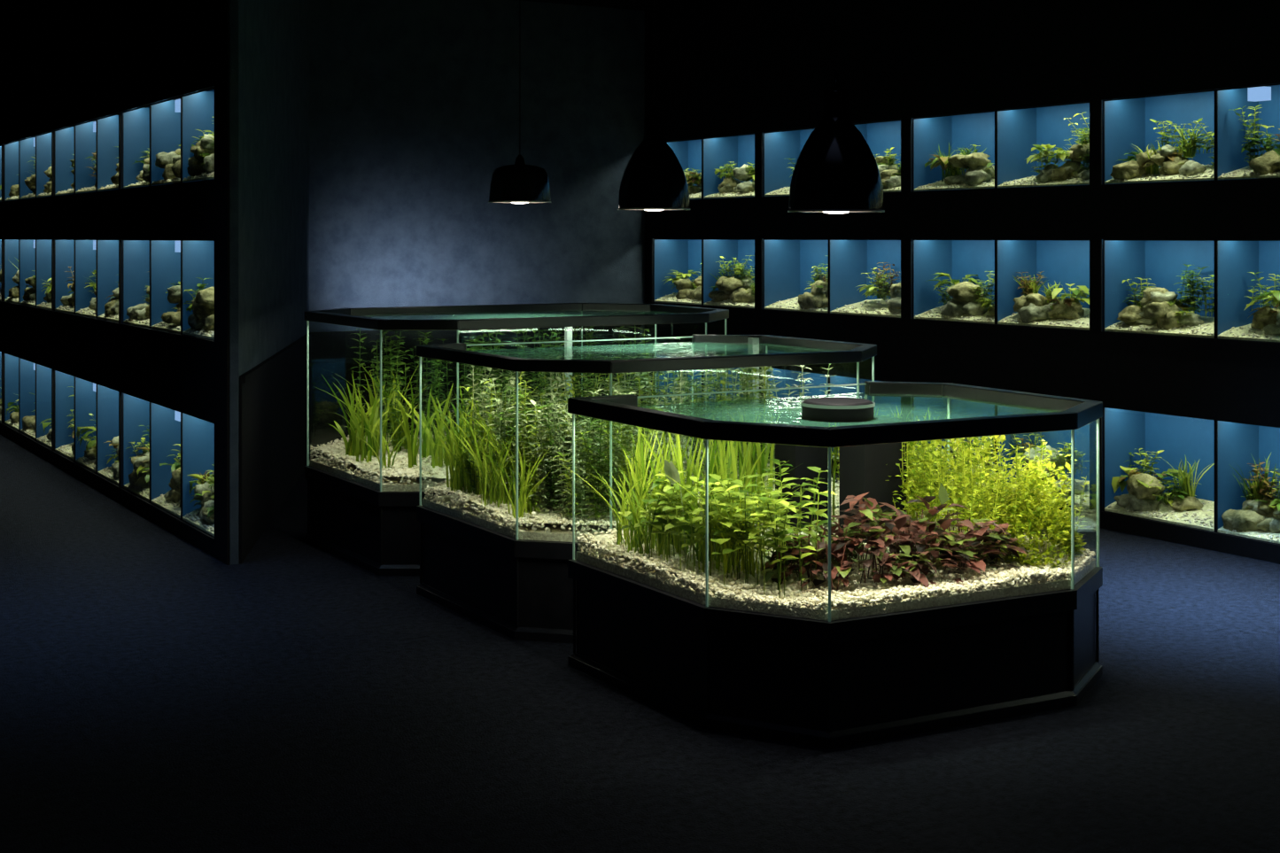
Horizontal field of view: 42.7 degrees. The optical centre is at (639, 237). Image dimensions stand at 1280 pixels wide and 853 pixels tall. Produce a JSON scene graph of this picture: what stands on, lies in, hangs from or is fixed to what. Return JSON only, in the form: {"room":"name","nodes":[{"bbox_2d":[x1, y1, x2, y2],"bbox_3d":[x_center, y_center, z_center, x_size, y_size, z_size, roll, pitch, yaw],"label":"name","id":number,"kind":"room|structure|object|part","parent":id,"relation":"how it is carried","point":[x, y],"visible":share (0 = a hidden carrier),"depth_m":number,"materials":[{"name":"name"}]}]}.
{"room":"aquarium shop","nodes":[
{"label":"aquarium shop","id":0,"kind":"room"},
{"bbox_2d":[0,88,214,341],"bbox_3d":[-4.396,-0.120,13.040,0.060,3.600,8.100,0,0,-31],"label":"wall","id":1,"kind":"structure","parent":0,"point":[213,89],"depth_m":11.46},
{"bbox_2d":[0,0,229,565],"bbox_3d":[-4.470,-0.120,12.356,0.013,3.600,9.200,0,0,-31],"label":"wall","id":2,"kind":"structure","parent":0,"point":[64,63],"depth_m":10.36,"materials":[{"name":"black paint"}]},
{"bbox_2d":[0,351,1,421],"bbox_3d":[-5.467,1.238,14.355,0.322,0.695,0.685,0,0,-31],"label":"aquarium","id":3,"kind":"object","parent":2,"relation":"attached to","point":[0,352],"visible":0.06,"depth_m":14.61,"materials":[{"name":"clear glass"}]},
{"bbox_2d":[0,238,1,300],"bbox_3d":[-5.467,0.235,14.355,0.322,0.620,0.685,0,0,-31],"label":"aquarium","id":4,"kind":"object","parent":2,"relation":"attached to","point":[0,238],"visible":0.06,"depth_m":14.61,"materials":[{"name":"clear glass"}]},
{"bbox_2d":[0,144,1,201],"bbox_3d":[-5.467,-0.593,14.355,0.322,0.575,0.685,0,0,-31],"label":"aquarium","id":5,"kind":"object","parent":2,"relation":"attached to","point":[1,144],"visible":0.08,"depth_m":14.61,"materials":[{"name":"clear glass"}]},
{"bbox_2d":[3,352,18,430],"bbox_3d":[-5.100,1.238,13.741,0.322,0.695,0.685,0,0,-31],"label":"aquarium","id":6,"kind":"object","parent":2,"relation":"attached to","point":[11,362],"visible":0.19,"depth_m":13.97,"materials":[{"name":"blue glass"}]},
{"bbox_2d":[3,238,18,303],"bbox_3d":[-5.100,0.235,13.741,0.322,0.620,0.685,0,0,-31],"label":"aquarium","id":7,"kind":"object","parent":2,"relation":"attached to","point":[11,245],"visible":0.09,"depth_m":13.96,"materials":[{"name":"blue glass"}]},
{"bbox_2d":[3,139,18,201],"bbox_3d":[-5.100,-0.589,13.741,0.322,0.583,0.685,0,0,-31],"label":"aquarium","id":8,"kind":"object","parent":2,"relation":"attached to","point":[11,150],"visible":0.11,"depth_m":13.97,"materials":[{"name":"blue glass"}]},
{"bbox_2d":[18,357,35,440],"bbox_3d":[-4.749,1.243,13.153,0.322,0.706,0.685,0,0,-31],"label":"aquarium","id":9,"kind":"object","parent":2,"relation":"attached to","point":[27,368],"visible":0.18,"depth_m":13.38,"materials":[{"name":"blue glass"}]},
{"bbox_2d":[18,238,35,306],"bbox_3d":[-4.749,0.235,13.153,0.322,0.620,0.685,0,0,-31],"label":"aquarium","id":10,"kind":"object","parent":2,"relation":"attached to","point":[27,246],"visible":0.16,"depth_m":13.37,"materials":[{"name":"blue glass"}]},
{"bbox_2d":[18,135,35,200],"bbox_3d":[-4.749,-0.593,13.153,0.322,0.575,0.685,0,0,-31],"label":"aquarium","id":11,"kind":"object","parent":2,"relation":"attached to","point":[27,146],"visible":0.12,"depth_m":13.38,"materials":[{"name":"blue glass"}]},
{"bbox_2d":[35,363,51,449],"bbox_3d":[-4.398,1.239,12.565,0.322,0.699,0.685,0,0,-31],"label":"aquarium","id":12,"kind":"object","parent":2,"relation":"attached to","point":[42,374],"visible":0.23,"depth_m":12.79,"materials":[{"name":"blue glass"}]},
{"bbox_2d":[35,238,51,310],"bbox_3d":[-4.398,0.235,12.565,0.322,0.620,0.685,0,0,-31],"label":"aquarium","id":13,"kind":"object","parent":2,"relation":"attached to","point":[42,245],"visible":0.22,"depth_m":12.79,"materials":[{"name":"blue glass"}]},
{"bbox_2d":[35,131,51,198],"bbox_3d":[-4.398,-0.593,12.565,0.322,0.575,0.685,0,0,-31],"label":"aquarium","id":14,"kind":"object","parent":2,"relation":"attached to","point":[42,141],"visible":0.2,"depth_m":12.79,"materials":[{"name":"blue glass"}]},
{"bbox_2d":[54,369,74,461],"bbox_3d":[-4.031,1.238,11.951,0.322,0.695,0.685,0,0,-31],"label":"aquarium","id":15,"kind":"object","parent":2,"relation":"attached to","point":[64,384],"visible":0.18,"depth_m":12.18,"materials":[{"name":"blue glass"}]},
{"bbox_2d":[54,239,74,314],"bbox_3d":[-4.031,0.235,11.951,0.322,0.620,0.685,0,0,-31],"label":"aquarium","id":16,"kind":"object","parent":2,"relation":"attached to","point":[64,249],"visible":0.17,"depth_m":12.18,"materials":[{"name":"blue glass"}]},
{"bbox_2d":[54,124,74,195],"bbox_3d":[-4.031,-0.593,11.951,0.322,0.575,0.685,0,0,-31],"label":"aquarium","id":17,"kind":"object","parent":2,"relation":"attached to","point":[64,138],"visible":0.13,"depth_m":12.19,"materials":[{"name":"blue glass"}]},
{"bbox_2d":[74,376,96,473],"bbox_3d":[-3.680,1.238,11.363,0.322,0.695,0.685,0,0,-31],"label":"aquarium","id":18,"kind":"object","parent":2,"relation":"attached to","point":[85,391],"visible":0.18,"depth_m":11.58,"materials":[{"name":"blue glass"}]},
{"bbox_2d":[74,239,96,318],"bbox_3d":[-3.680,0.235,11.363,0.322,0.620,0.685,0,0,-31],"label":"aquarium","id":19,"kind":"object","parent":2,"relation":"attached to","point":[85,250],"visible":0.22,"depth_m":11.60,"materials":[{"name":"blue glass"}]},
{"bbox_2d":[74,118,96,193],"bbox_3d":[-3.680,-0.593,11.363,0.322,0.575,0.685,0,0,-31],"label":"aquarium","id":20,"kind":"object","parent":2,"relation":"attached to","point":[85,133],"visible":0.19,"depth_m":11.60,"materials":[{"name":"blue glass"}]},
{"bbox_2d":[96,383,118,485],"bbox_3d":[-3.329,1.238,10.774,0.322,0.695,0.685,0,0,-31],"label":"aquarium","id":21,"kind":"object","parent":2,"relation":"attached to","point":[107,399],"visible":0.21,"depth_m":11.00,"materials":[{"name":"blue glass"}]},
{"bbox_2d":[96,239,118,322],"bbox_3d":[-3.329,0.243,10.774,0.322,0.636,0.685,0,0,-31],"label":"aquarium","id":22,"kind":"object","parent":2,"relation":"attached to","point":[107,250],"visible":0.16,"depth_m":11.00,"materials":[{"name":"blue glass"}]},
{"bbox_2d":[96,107,149,191],"bbox_3d":[-3.329,-0.593,10.774,0.322,0.575,0.685,0,0,-31],"label":"aquarium","id":23,"kind":"object","parent":2,"relation":"attached to","point":[107,127],"visible":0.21,"depth_m":11.01,"materials":[{"name":"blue glass"}]},
{"bbox_2d":[122,392,149,502],"bbox_3d":[-2.963,1.242,10.160,0.322,0.703,0.685,0,0,-31],"label":"aquarium","id":24,"kind":"object","parent":2,"relation":"attached to","point":[135,411],"visible":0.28,"depth_m":10.38,"materials":[{"name":"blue glass"}]},
{"bbox_2d":[122,239,149,327],"bbox_3d":[-2.963,0.235,10.160,0.322,0.620,0.685,0,0,-31],"label":"aquarium","id":25,"kind":"object","parent":2,"relation":"attached to","point":[135,252],"visible":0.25,"depth_m":10.39,"materials":[{"name":"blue glass"}]},
{"bbox_2d":[122,98,180,188],"bbox_3d":[-2.963,-0.587,10.160,0.322,0.586,0.685,0,0,-31],"label":"aquarium","id":26,"kind":"object","parent":2,"relation":"attached to","point":[135,121],"visible":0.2,"depth_m":10.40,"materials":[{"name":"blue glass"}]},
{"bbox_2d":[149,402,181,519],"bbox_3d":[-2.611,1.238,9.572,0.322,0.695,0.685,0,0,-31],"label":"aquarium","id":27,"kind":"object","parent":2,"relation":"attached to","point":[165,422],"visible":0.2,"depth_m":9.80,"materials":[{"name":"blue glass"}]},
{"bbox_2d":[149,239,181,334],"bbox_3d":[-2.611,0.235,9.572,0.322,0.620,0.685,0,0,-31],"label":"aquarium","id":28,"kind":"object","parent":2,"relation":"attached to","point":[165,254],"visible":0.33,"depth_m":9.80,"materials":[{"name":"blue glass"}]},
{"bbox_2d":[149,89,214,186],"bbox_3d":[-2.611,-0.590,9.572,0.322,0.580,0.685,0,0,-31],"label":"aquarium","id":29,"kind":"object","parent":2,"relation":"attached to","point":[165,115],"visible":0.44,"depth_m":9.79,"materials":[{"name":"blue glass"}]},
{"bbox_2d":[181,412,214,536],"bbox_3d":[-2.260,1.238,8.984,0.322,0.695,0.685,0,0,-31],"label":"aquarium","id":30,"kind":"object","parent":2,"relation":"attached to","point":[197,434],"visible":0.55,"depth_m":9.21,"materials":[{"name":"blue glass"}]},
{"bbox_2d":[181,239,214,340],"bbox_3d":[-2.260,0.235,8.984,0.322,0.620,0.685,0,0,-31],"label":"aquarium","id":31,"kind":"object","parent":2,"relation":"attached to","point":[197,255],"visible":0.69,"depth_m":9.20,"materials":[{"name":"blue glass"}]},
{"bbox_2d":[181,86,214,182],"bbox_3d":[-2.260,-0.593,8.984,0.322,0.575,0.685,0,0,-31],"label":"aquarium","id":32,"kind":"object","parent":2,"relation":"attached to","point":[197,107],"visible":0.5,"depth_m":9.20,"materials":[{"name":"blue glass"}]},
{"bbox_2d":[229,0,309,565],"bbox_3d":[-2.307,-0.120,10.402,0.066,3.600,4.004,0,0,-6],"label":"wall","id":33,"kind":"structure","parent":0,"point":[269,39],"depth_m":9.58,"materials":[{"name":"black painted plaster"}]},
{"bbox_2d":[0,0,689,13],"bbox_3d":[-2.153,-1.970,7.508,12.000,0.100,20.100,0,0,-31],"label":"ceiling","id":34,"kind":"structure","parent":0,"point":[629,4],"depth_m":13.43,"materials":[{"name":"black paint"}]},
{"bbox_2d":[488,0,550,203],"bbox_3d":[-0.674,-1.054,9.199,0.354,1.730,0.354,0,0,-31],"label":"pendant lamp","id":35,"kind":"object","parent":34,"relation":"hanging from","point":[519,182],"visible":1,"depth_m":9.07,"materials":[{"name":"black metal"}]},
{"bbox_3d":[-0.674,-0.329,9.199,0.354,0.270,0.354,0,0,-31],"label":"lamp shade","id":36,"kind":"part","parent":35,"relation":"part of","materials":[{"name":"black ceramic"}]},
{"bbox_3d":[-0.674,-1.181,9.199,0.110,1.475,0.110,0,0,-31],"label":"cord","id":37,"kind":"part","parent":35,"relation":"part of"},
{"bbox_3d":[-0.674,-0.241,9.199,0.120,0.105,0.120,0,0,-31],"label":"bulb","id":38,"kind":"part","parent":35,"relation":"part of","materials":[{"name":"white glass"}]},
{"bbox_2d":[617,0,690,210],"bbox_3d":[0.069,-1.026,8.194,0.366,1.787,0.366,0,0,-31],"label":"pendant lamp","id":39,"kind":"object","parent":34,"relation":"hanging from","point":[654,178],"visible":1,"depth_m":8.08,"materials":[{"name":"black metal"}]},
{"bbox_3d":[0.069,-0.397,8.194,0.366,0.520,0.366,0,0,-31],"label":"lamp shade","id":40,"kind":"part","parent":39,"relation":"part of","materials":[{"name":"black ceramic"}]},
{"bbox_3d":[0.069,-1.278,8.194,0.110,1.282,0.110,0,0,-31],"label":"cord","id":41,"kind":"part","parent":39,"relation":"part of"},
{"bbox_3d":[0.069,-0.184,8.194,0.120,0.105,0.120,0,0,-31],"label":"bulb","id":42,"kind":"part","parent":39,"relation":"part of","materials":[{"name":"white glass"}]},
{"bbox_2d":[787,0,884,213],"bbox_3d":[0.742,-1.004,6.200,0.366,1.829,0.366,0,0,-31],"label":"pendant lamp","id":43,"kind":"object","parent":34,"relation":"hanging from","point":[836,171],"visible":1,"depth_m":6.08,"materials":[{"name":"black metal"}]},
{"bbox_3d":[0.742,-0.142,6.200,0.120,0.105,0.120,0,0,-31],"label":"bulb","id":44,"kind":"part","parent":43,"relation":"part of","materials":[{"name":"white glass"}]},
{"bbox_3d":[0.742,-0.355,6.200,0.366,0.520,0.366,0,0,-31],"label":"lamp shade","id":45,"kind":"part","parent":43,"relation":"part of","materials":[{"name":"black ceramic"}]},
{"bbox_3d":[0.742,-1.257,6.200,0.110,1.324,0.110,0,0,-31],"label":"cord","id":46,"kind":"part","parent":43,"relation":"part of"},
{"bbox_2d":[309,0,689,406],"bbox_3d":[-0.926,-0.120,13.353,3.900,3.600,0.080,0,0,-31],"label":"wall","id":47,"kind":"structure","parent":0,"point":[414,104],"depth_m":13.05,"materials":[{"name":"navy painted plaster"}]},
{"bbox_2d":[240,324,641,563],"bbox_3d":[-1.862,1.198,11.461,1.820,0.965,5.796,0,0,21],"label":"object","id":48,"kind":"structure","parent":47,"relation":"attached to","point":[273,393],"depth_m":12.38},
{"bbox_2d":[0,421,1279,852],"bbox_3d":[-2.153,1.730,7.508,12.000,0.100,20.100,0,0,-31],"label":"floor","id":49,"kind":"structure","parent":0,"point":[159,694],"depth_m":5.57,"materials":[{"name":"blue carpet"}]},
{"bbox_2d":[304,302,729,575],"bbox_3d":[-0.698,1.045,9.171,2.346,1.270,1.673,0,0,-31],"label":"aquarium","id":50,"kind":"object","parent":49,"relation":"on","point":[363,495],"visible":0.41,"depth_m":8.73,"materials":[{"name":"black glass"}]},
{"bbox_2d":[350,313,660,454],"bbox_3d":[-0.764,0.823,9.538,1.862,0.726,0.732,0,0,-31],"label":"plant","id":51,"kind":"object","parent":50,"relation":"on","point":[391,409],"depth_m":9.34,"materials":[{"name":"green plant"}]},
{"bbox_2d":[404,334,876,643],"bbox_3d":[0.041,1.095,7.635,2.030,1.170,1.457,0,0,-31],"label":"aquarium","id":52,"kind":"object","parent":49,"relation":"on","point":[495,551],"visible":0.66,"depth_m":7.24,"materials":[{"name":"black glass"}]},
{"bbox_2d":[450,364,675,520],"bbox_3d":[-0.321,0.901,7.384,0.861,0.613,1.329,0,0,-31],"label":"plant","id":53,"kind":"object","parent":52,"relation":"on","point":[508,487],"depth_m":7.23,"materials":[{"name":"green plant"}]},
{"bbox_2d":[531,349,835,492],"bbox_3d":[0.189,0.884,7.914,1.390,0.642,0.956,0,0,-31],"label":"plant","id":54,"kind":"object","parent":52,"relation":"on","point":[751,381],"depth_m":7.87,"materials":[{"name":"green plant"}]},
{"bbox_2d":[550,380,1102,749],"bbox_3d":[0.712,1.146,6.232,1.939,1.068,1.432,0,0,-28],"label":"aquarium","id":55,"kind":"object","parent":49,"relation":"on","point":[874,617],"visible":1,"depth_m":5.82,"materials":[{"name":"black glass"}]},
{"bbox_2d":[617,458,836,597],"bbox_3d":[0.420,1.015,5.956,0.739,0.431,0.941,0,0,-31],"label":"plant","id":56,"kind":"object","parent":55,"relation":"on","point":[733,559],"depth_m":5.84,"materials":[{"name":"green plant"}]},
{"bbox_3d":[0.727,0.651,6.159,0.310,0.078,0.275,0,0,31],"label":"feeder lid","id":57,"kind":"part","parent":55,"relation":"part of","materials":[{"name":"plastic"}]},
{"bbox_2d":[644,0,1279,564],"bbox_3d":[3.735,-0.120,7.704,0.013,3.600,14.400,0,0,-31],"label":"wall","id":58,"kind":"structure","parent":0,"point":[723,67],"depth_m":10.30,"materials":[{"name":"black paint"}]},
{"bbox_2d":[653,238,702,305],"bbox_3d":[0.452,0.235,13.550,0.342,0.620,0.755,0,0,-31],"label":"aquarium","id":59,"kind":"object","parent":58,"relation":"attached to","point":[678,262],"visible":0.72,"depth_m":13.82,"materials":[{"name":"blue glass"}]},
{"bbox_2d":[653,354,702,417],"bbox_3d":[0.452,1.238,13.550,0.342,0.695,0.755,0,0,-31],"label":"aquarium","id":60,"kind":"object","parent":58,"relation":"attached to","point":[696,371],"visible":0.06,"depth_m":13.83,"materials":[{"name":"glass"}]},
{"bbox_2d":[666,138,702,199],"bbox_3d":[0.452,-0.593,13.550,0.342,0.575,0.755,0,0,-31],"label":"aquarium","id":61,"kind":"object","parent":58,"relation":"attached to","point":[688,152],"visible":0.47,"depth_m":13.84,"materials":[{"name":"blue glass"}]},
{"bbox_2d":[702,367,748,421],"bbox_3d":[0.840,1.238,12.902,0.342,0.695,0.755,0,0,-31],"label":"aquarium","id":62,"kind":"object","parent":58,"relation":"attached to","point":[732,368],"visible":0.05,"depth_m":13.19,"materials":[{"name":"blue glass"}]},
{"bbox_2d":[702,238,754,308],"bbox_3d":[0.840,0.235,12.902,0.342,0.620,0.755,0,0,-31],"label":"aquarium","id":63,"kind":"object","parent":58,"relation":"attached to","point":[728,264],"visible":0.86,"depth_m":13.13,"materials":[{"name":"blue glass"}]},
{"bbox_2d":[702,132,754,199],"bbox_3d":[0.840,-0.590,12.902,0.342,0.581,0.755,0,0,-31],"label":"aquarium","id":64,"kind":"object","parent":58,"relation":"attached to","point":[728,161],"visible":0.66,"depth_m":13.15,"materials":[{"name":"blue glass"}]},
{"bbox_2d":[762,127,815,196],"bbox_3d":[1.287,-0.593,12.152,0.342,0.575,0.812,0,0,-31],"label":"aquarium","id":65,"kind":"object","parent":58,"relation":"attached to","point":[781,150],"visible":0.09,"depth_m":12.48,"materials":[{"name":"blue glass"}]},
{"bbox_2d":[762,238,828,313],"bbox_3d":[1.287,0.242,12.152,0.342,0.634,0.812,0,0,-31],"label":"aquarium","id":66,"kind":"object","parent":58,"relation":"attached to","point":[795,271],"visible":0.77,"depth_m":12.45,"materials":[{"name":"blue glass"}]},
{"bbox_2d":[762,367,828,446],"bbox_3d":[1.287,1.240,12.152,0.342,0.701,0.812,0,0,-31],"label":"aquarium","id":67,"kind":"object","parent":58,"relation":"attached to","point":[788,376],"visible":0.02,"depth_m":12.48,"materials":[{"name":"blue glass"}]},
{"bbox_2d":[828,239,900,318],"bbox_3d":[1.704,0.237,11.455,0.342,0.624,0.812,0,0,-31],"label":"aquarium","id":68,"kind":"object","parent":58,"relation":"attached to","point":[864,275],"visible":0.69,"depth_m":11.72,"materials":[{"name":"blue glass"}]},
{"bbox_2d":[828,373,900,460],"bbox_3d":[1.704,1.238,11.455,0.342,0.695,0.812,0,0,-31],"label":"aquarium","id":69,"kind":"object","parent":58,"relation":"attached to","point":[882,402],"visible":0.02,"depth_m":11.75,"materials":[{"name":"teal glass"}]},
{"bbox_2d":[853,119,900,192],"bbox_3d":[1.704,-0.580,11.455,0.342,0.600,0.812,0,0,-31],"label":"aquarium","id":70,"kind":"object","parent":58,"relation":"attached to","point":[883,138],"visible":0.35,"depth_m":11.61,"materials":[{"name":"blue glass"}]},
{"bbox_2d":[912,239,995,324],"bbox_3d":[2.167,0.235,10.679,0.342,0.620,0.798,0,0,-31],"label":"aquarium","id":71,"kind":"object","parent":58,"relation":"attached to","point":[954,280],"visible":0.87,"depth_m":10.93,"materials":[{"name":"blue glass"}]},
{"bbox_2d":[912,110,995,191],"bbox_3d":[2.167,-0.592,10.679,0.342,0.576,0.798,0,0,-31],"label":"aquarium","id":72,"kind":"object","parent":58,"relation":"attached to","point":[950,151],"visible":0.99,"depth_m":10.93,"materials":[{"name":"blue glass"}]},
{"bbox_2d":[912,396,995,487],"bbox_3d":[2.167,1.238,10.679,0.342,0.695,0.798,0,0,-31],"label":"aquarium","id":73,"kind":"object","parent":58,"relation":"attached to","point":[937,408],"visible":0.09,"depth_m":10.97,"materials":[{"name":"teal glass"}]},
{"bbox_2d":[995,239,1089,330],"bbox_3d":[2.576,0.240,9.994,0.342,0.629,0.798,0,0,-31],"label":"aquarium","id":74,"kind":"object","parent":58,"relation":"attached to","point":[1040,283],"visible":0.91,"depth_m":10.21,"materials":[{"name":"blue glass"}]},
{"bbox_2d":[995,100,1089,188],"bbox_3d":[2.576,-0.593,9.994,0.342,0.575,0.798,0,0,-31],"label":"aquarium","id":75,"kind":"object","parent":58,"relation":"attached to","point":[1043,145],"visible":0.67,"depth_m":10.25,"materials":[{"name":"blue glass"}]},
{"bbox_2d":[995,404,1089,508],"bbox_3d":[2.576,1.238,9.994,0.342,0.695,0.798,0,0,-31],"label":"aquarium","id":76,"kind":"object","parent":58,"relation":"attached to","point":[1058,440],"visible":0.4,"depth_m":10.12,"materials":[{"name":"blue glass"}]},
{"bbox_2d":[1102,406,1215,532],"bbox_3d":[3.031,1.240,9.232,0.342,0.700,0.802,0,0,-31],"label":"aquarium","id":77,"kind":"object","parent":58,"relation":"attached to","point":[1159,467],"visible":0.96,"depth_m":9.39,"materials":[{"name":"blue glass"}]},
{"bbox_2d":[1102,239,1215,339],"bbox_3d":[3.031,0.238,9.232,0.342,0.626,0.802,0,0,-31],"label":"aquarium","id":78,"kind":"object","parent":58,"relation":"attached to","point":[1167,287],"visible":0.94,"depth_m":9.40,"materials":[{"name":"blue glass"}]},
{"bbox_2d":[1102,85,1256,184],"bbox_3d":[3.031,-0.593,9.232,0.342,0.575,0.802,0,0,-31],"label":"aquarium","id":79,"kind":"object","parent":58,"relation":"attached to","point":[1164,137],"visible":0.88,"depth_m":9.38,"materials":[{"name":"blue glass"}]},
{"bbox_2d":[1215,418,1279,543],"bbox_3d":[3.442,1.240,8.543,0.342,0.701,0.802,0,0,-31],"label":"aquarium","id":80,"kind":"object","parent":58,"relation":"attached to","point":[1247,455],"visible":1,"depth_m":8.81,"materials":[{"name":"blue glass"}]},
{"bbox_2d":[1215,239,1279,342],"bbox_3d":[3.442,0.235,8.543,0.342,0.620,0.802,0,0,-31],"label":"aquarium","id":81,"kind":"object","parent":58,"relation":"attached to","point":[1247,271],"visible":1,"depth_m":8.85,"materials":[{"name":"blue glass"}]},
{"bbox_2d":[1215,83,1279,180],"bbox_3d":[3.442,-0.590,8.543,0.342,0.580,0.802,0,0,-31],"label":"aquarium","id":82,"kind":"object","parent":58,"relation":"attached to","point":[1247,119],"visible":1,"depth_m":8.83,"materials":[{"name":"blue glass"}]},
{"bbox_2d":[698,95,1274,342],"bbox_3d":[4.168,-0.120,7.962,0.080,3.600,14.400,0,0,-31],"label":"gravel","id":83,"kind":"structure","parent":0,"point":[1144,96],"depth_m":10.66,"materials":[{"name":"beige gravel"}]}
]}

